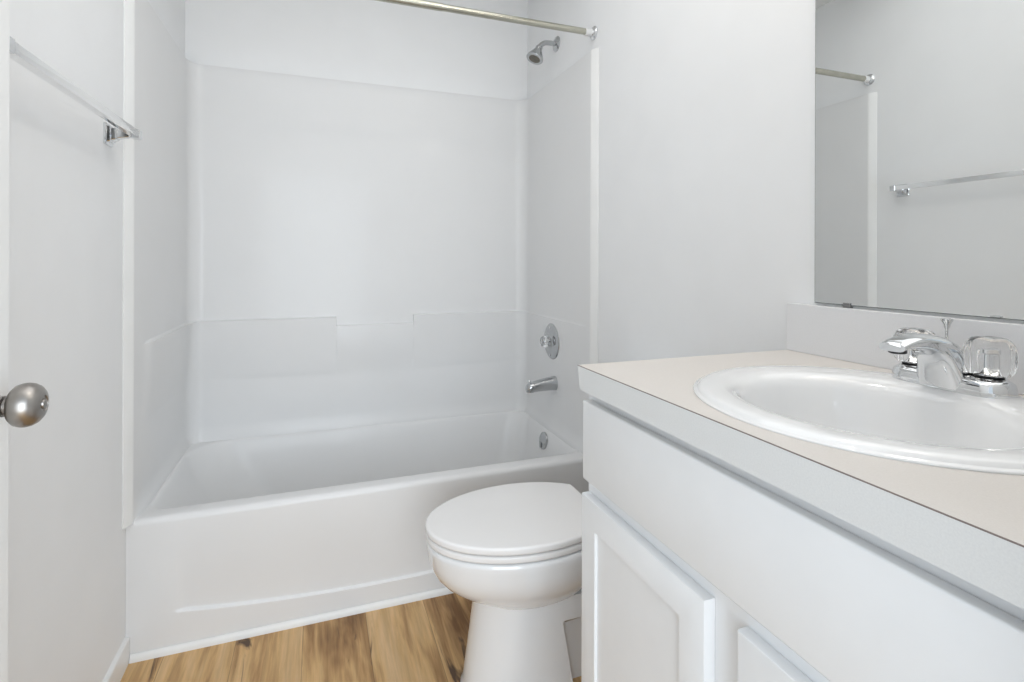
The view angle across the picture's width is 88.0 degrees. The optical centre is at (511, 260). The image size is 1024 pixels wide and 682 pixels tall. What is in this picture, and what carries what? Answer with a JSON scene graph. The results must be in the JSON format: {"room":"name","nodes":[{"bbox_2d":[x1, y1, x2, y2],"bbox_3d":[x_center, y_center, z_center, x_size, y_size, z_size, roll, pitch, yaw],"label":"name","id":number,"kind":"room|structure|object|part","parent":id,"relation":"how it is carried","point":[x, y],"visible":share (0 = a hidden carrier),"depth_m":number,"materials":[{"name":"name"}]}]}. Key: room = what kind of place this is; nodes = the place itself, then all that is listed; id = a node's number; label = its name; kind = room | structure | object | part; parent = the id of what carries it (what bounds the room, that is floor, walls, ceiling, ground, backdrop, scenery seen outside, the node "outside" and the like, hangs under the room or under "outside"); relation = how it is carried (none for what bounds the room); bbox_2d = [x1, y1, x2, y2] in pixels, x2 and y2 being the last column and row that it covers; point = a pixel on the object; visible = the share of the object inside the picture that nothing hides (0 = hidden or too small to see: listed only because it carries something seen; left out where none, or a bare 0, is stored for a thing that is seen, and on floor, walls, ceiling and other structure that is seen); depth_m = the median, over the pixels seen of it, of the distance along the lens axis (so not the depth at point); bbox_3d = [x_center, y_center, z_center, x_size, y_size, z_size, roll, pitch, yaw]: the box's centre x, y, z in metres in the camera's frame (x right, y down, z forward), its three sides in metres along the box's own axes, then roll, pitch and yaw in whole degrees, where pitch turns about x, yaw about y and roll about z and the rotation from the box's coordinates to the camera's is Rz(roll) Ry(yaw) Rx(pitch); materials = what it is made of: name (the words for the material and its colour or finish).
{"room":"bathroom","nodes":[
{"label":"bathroom","id":0,"kind":"room"},
{"bbox_2d":[8,0,184,681],"bbox_3d":[-0.997,-0.100,1.042,0.120,2.520,2.648,0,0,-20],"label":"wall","id":1,"kind":"structure","parent":0,"point":[67,538],"depth_m":1.17,"materials":[{"name":"paint"}]},
{"bbox_2d":[9,36,141,146],"bbox_3d":[-0.914,-0.327,1.101,0.075,0.055,0.689,0,0,-20],"label":"towel bar","id":2,"kind":"object","parent":1,"relation":"attached to","point":[111,135],"visible":0.94,"depth_m":1.06,"materials":[{"name":"silver metal"}]},
{"bbox_2d":[103,637,129,681],"bbox_3d":[-0.818,1.124,0.732,0.011,0.073,1.696,0,0,-20],"label":"baseboard","id":3,"kind":"structure","parent":1,"relation":"attached to","point":[116,671],"depth_m":1.46,"materials":[{"name":"paint"}]},
{"bbox_2d":[375,0,597,39],"bbox_3d":[-0.396,-0.883,1.797,1.524,0.053,0.053,0,0,-20],"label":"shower curtain rod","id":4,"kind":"object","parent":1,"relation":"attached to","point":[591,32],"visible":1,"depth_m":1.91,"materials":[{"name":"metal"}]},
{"bbox_2d":[590,26,597,39],"bbox_3d":[0.313,-0.881,2.056,0.015,0.053,0.053,0,0,-20],"label":"rod bracket","id":5,"kind":"object","parent":4,"relation":"on","point":[593,31],"depth_m":2.04,"materials":[{"name":"silver metal"}]},
{"bbox_2d":[120,593,580,681],"bbox_3d":[0.163,1.193,0.254,1.764,0.060,4.928,0,0,-20],"label":"floor","id":6,"kind":"structure","parent":0,"point":[425,640],"depth_m":1.56,"materials":[{"name":"wood"}]},
{"bbox_2d":[122,0,598,653],"bbox_3d":[-0.513,0.173,2.108,1.524,1.976,0.738,0,0,-20],"label":"bathtub","id":7,"kind":"object","parent":6,"relation":"on","point":[340,297],"visible":0.88,"depth_m":2.28,"materials":[{"name":"plastic"}]},
{"bbox_2d":[129,587,452,663],"bbox_3d":[-0.397,1.152,1.784,1.499,0.020,0.010,0,0,-20],"label":"trim","id":8,"kind":"structure","parent":7,"relation":"attached to","point":[174,649],"depth_m":1.66,"materials":[{"name":"paint"}]},
{"bbox_2d":[141,411,582,514],"bbox_3d":[-0.526,0.916,2.138,1.518,0.317,0.672,0,0,-20],"label":"basin","id":9,"kind":"object","parent":7,"relation":"in","point":[234,469],"depth_m":2.33,"materials":[{"name":"plastic"}]},
{"bbox_2d":[525,376,557,392],"bbox_3d":[0.126,0.545,2.325,0.138,0.063,0.058,0,0,-20],"label":"tub spout","id":10,"kind":"object","parent":7,"relation":"attached to","point":[549,383],"visible":1,"depth_m":2.31,"materials":[{"name":"silver metal"}]},
{"bbox_3d":[0.141,0.814,2.390,0.024,0.076,0.077,0,0,-20],"label":"overflow plate","id":11,"kind":"part","parent":7,"relation":"part of","materials":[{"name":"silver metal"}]},
{"bbox_2d":[540,323,559,358],"bbox_3d":[0.157,0.363,2.369,0.059,0.163,0.163,0,0,-20],"label":"shower valve","id":12,"kind":"object","parent":7,"relation":"attached to","point":[550,340],"visible":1,"depth_m":2.35,"materials":[{"name":"silver metal"}]},
{"bbox_3d":[0.145,0.363,2.364,0.032,0.052,0.050,0,0,-20],"label":"knob handle","id":13,"kind":"part","parent":12,"relation":"part of","materials":[{"name":"white plastic"}]},
{"bbox_2d":[425,482,581,681],"bbox_3d":[0.116,0.763,1.520,0.728,0.800,0.394,0,0,-20],"label":"toilet","id":14,"kind":"object","parent":6,"relation":"on","point":[513,551],"visible":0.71,"depth_m":1.38,"materials":[{"name":"ceramic"}]},
{"bbox_3d":[0.000,0.713,1.478,0.482,0.022,0.372,0,0,-20],"label":"lid","id":15,"kind":"part","parent":14,"relation":"part of","materials":[{"name":"plastic"}]},
{"bbox_3d":[0.000,0.735,1.478,0.478,0.019,0.368,0,0,-20],"label":"seat","id":16,"kind":"part","parent":14,"relation":"part of","materials":[{"name":"plastic"}]},
{"bbox_3d":[0.019,0.827,1.485,0.514,0.160,0.368,0,0,-20],"label":"bowl","id":17,"kind":"part","parent":14,"relation":"part of","materials":[{"name":"ceramic"}]},
{"bbox_2d":[581,394,1023,681],"bbox_3d":[0.510,0.705,0.750,0.531,0.918,0.762,0,0,-20],"label":"vanity cabinet","id":18,"kind":"object","parent":6,"relation":"on","point":[697,567],"visible":0.9,"depth_m":0.63,"materials":[{"name":"white wood"}]},
{"bbox_3d":[0.199,0.747,0.854,0.018,0.608,0.342,0,0,-20],"label":"door","id":19,"kind":"part","parent":18,"relation":"part of","materials":[{"name":"white wood"}]},
{"bbox_3d":[0.336,0.748,0.479,0.018,0.608,0.342,0,0,-20],"label":"door","id":20,"kind":"part","parent":18,"relation":"part of","materials":[{"name":"white wood"}]},
{"bbox_2d":[578,303,1023,608],"bbox_3d":[0.513,0.170,0.733,0.541,0.149,0.784,0,0,-20],"label":"countertop","id":21,"kind":"structure","parent":18,"relation":"on","point":[969,525],"depth_m":0.56,"materials":[{"name":"laminate"}]},
{"bbox_2d":[693,365,1023,475],"bbox_3d":[0.501,0.265,0.734,0.460,0.148,0.494,0,0,-20],"label":"sink","id":22,"kind":"object","parent":21,"relation":"in","point":[872,413],"visible":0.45,"depth_m":0.78,"materials":[{"name":"ceramic"}]},
{"bbox_2d":[879,318,1018,398],"bbox_3d":[0.625,0.143,0.793,0.168,0.104,0.163,0,0,-20],"label":"faucet","id":23,"kind":"object","parent":21,"relation":"on","point":[981,367],"visible":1,"depth_m":0.77,"materials":[{"name":"silver metal"}]},
{"bbox_3d":[0.651,0.138,0.857,0.062,0.054,0.059,0,0,-20],"label":"knob handle","id":24,"kind":"part","parent":23,"relation":"part of","materials":[{"name":"clear plastic"}]},
{"bbox_3d":[0.620,0.150,0.791,0.156,0.082,0.074,0,0,-20],"label":"spout","id":25,"kind":"part","parent":23,"relation":"part of","materials":[{"name":"silver metal"}]},
{"bbox_3d":[0.689,0.140,0.840,0.017,0.096,0.017,0,0,-20],"label":"lift rod","id":26,"kind":"part","parent":23,"relation":"part of","materials":[{"name":"silver metal"}]},
{"bbox_3d":[0.686,0.138,0.762,0.062,0.054,0.059,0,0,-20],"label":"knob handle","id":27,"kind":"part","parent":23,"relation":"part of","materials":[{"name":"clear plastic"}]},
{"bbox_2d":[185,0,527,99],"bbox_3d":[-0.660,-0.099,2.511,1.524,2.520,0.120,0,0,-20],"label":"wall","id":28,"kind":"structure","parent":0,"point":[363,41],"depth_m":2.44,"materials":[{"name":"paint"}]},
{"bbox_2d":[527,0,1023,362],"bbox_3d":[0.547,-0.096,1.607,0.120,2.520,2.648,0,0,-20],"label":"wall","id":29,"kind":"structure","parent":0,"point":[706,235],"depth_m":1.50,"materials":[{"name":"paint"}]},
{"bbox_2d":[526,36,559,64],"bbox_3d":[0.135,-0.938,2.351,0.147,0.135,0.080,0,0,-20],"label":"shower fixture","id":30,"kind":"object","parent":29,"relation":"attached to","point":[535,56],"visible":1,"depth_m":2.34,"materials":[{"name":"silver metal"}]},
{"bbox_3d":[0.155,-0.957,2.364,0.096,0.048,0.022,0,0,-20],"label":"shower arm","id":31,"kind":"part","parent":30,"relation":"part of","materials":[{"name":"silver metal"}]},
{"bbox_2d":[787,303,1023,394],"bbox_3d":[0.758,0.149,0.822,0.020,0.104,0.783,0,0,-20],"label":"backsplash","id":32,"kind":"structure","parent":29,"relation":"attached to","point":[854,335],"depth_m":1.02,"materials":[{"name":"laminate"}]},
{"bbox_2d":[815,0,1023,320],"bbox_3d":[0.774,-0.364,0.801,0.008,0.920,0.715,0,0,-20],"label":"wall mirror","id":33,"kind":"object","parent":29,"relation":"attached to","point":[919,104],"visible":1,"depth_m":0.94,"materials":[{"name":"grey mirror"}]},
{"bbox_3d":[0.209,-0.097,0.137,1.524,2.520,0.120,0,0,-20],"label":"wall","id":34,"kind":"structure","parent":0,"visible":0},
{"bbox_2d":[0,0,48,681],"bbox_3d":[-0.577,0.140,0.351,0.168,2.018,0.816,0,0,-20],"label":"door","id":35,"kind":"structure","parent":34,"relation":"in","point":[26,404],"depth_m":0.72,"materials":[{"name":"paint"}]},
{"bbox_3d":[-0.643,0.189,0.688,0.062,0.057,0.057,0,0,-20],"label":"knob","id":36,"kind":"part","parent":35,"relation":"part of","materials":[{"name":"silver metal"}]}
]}

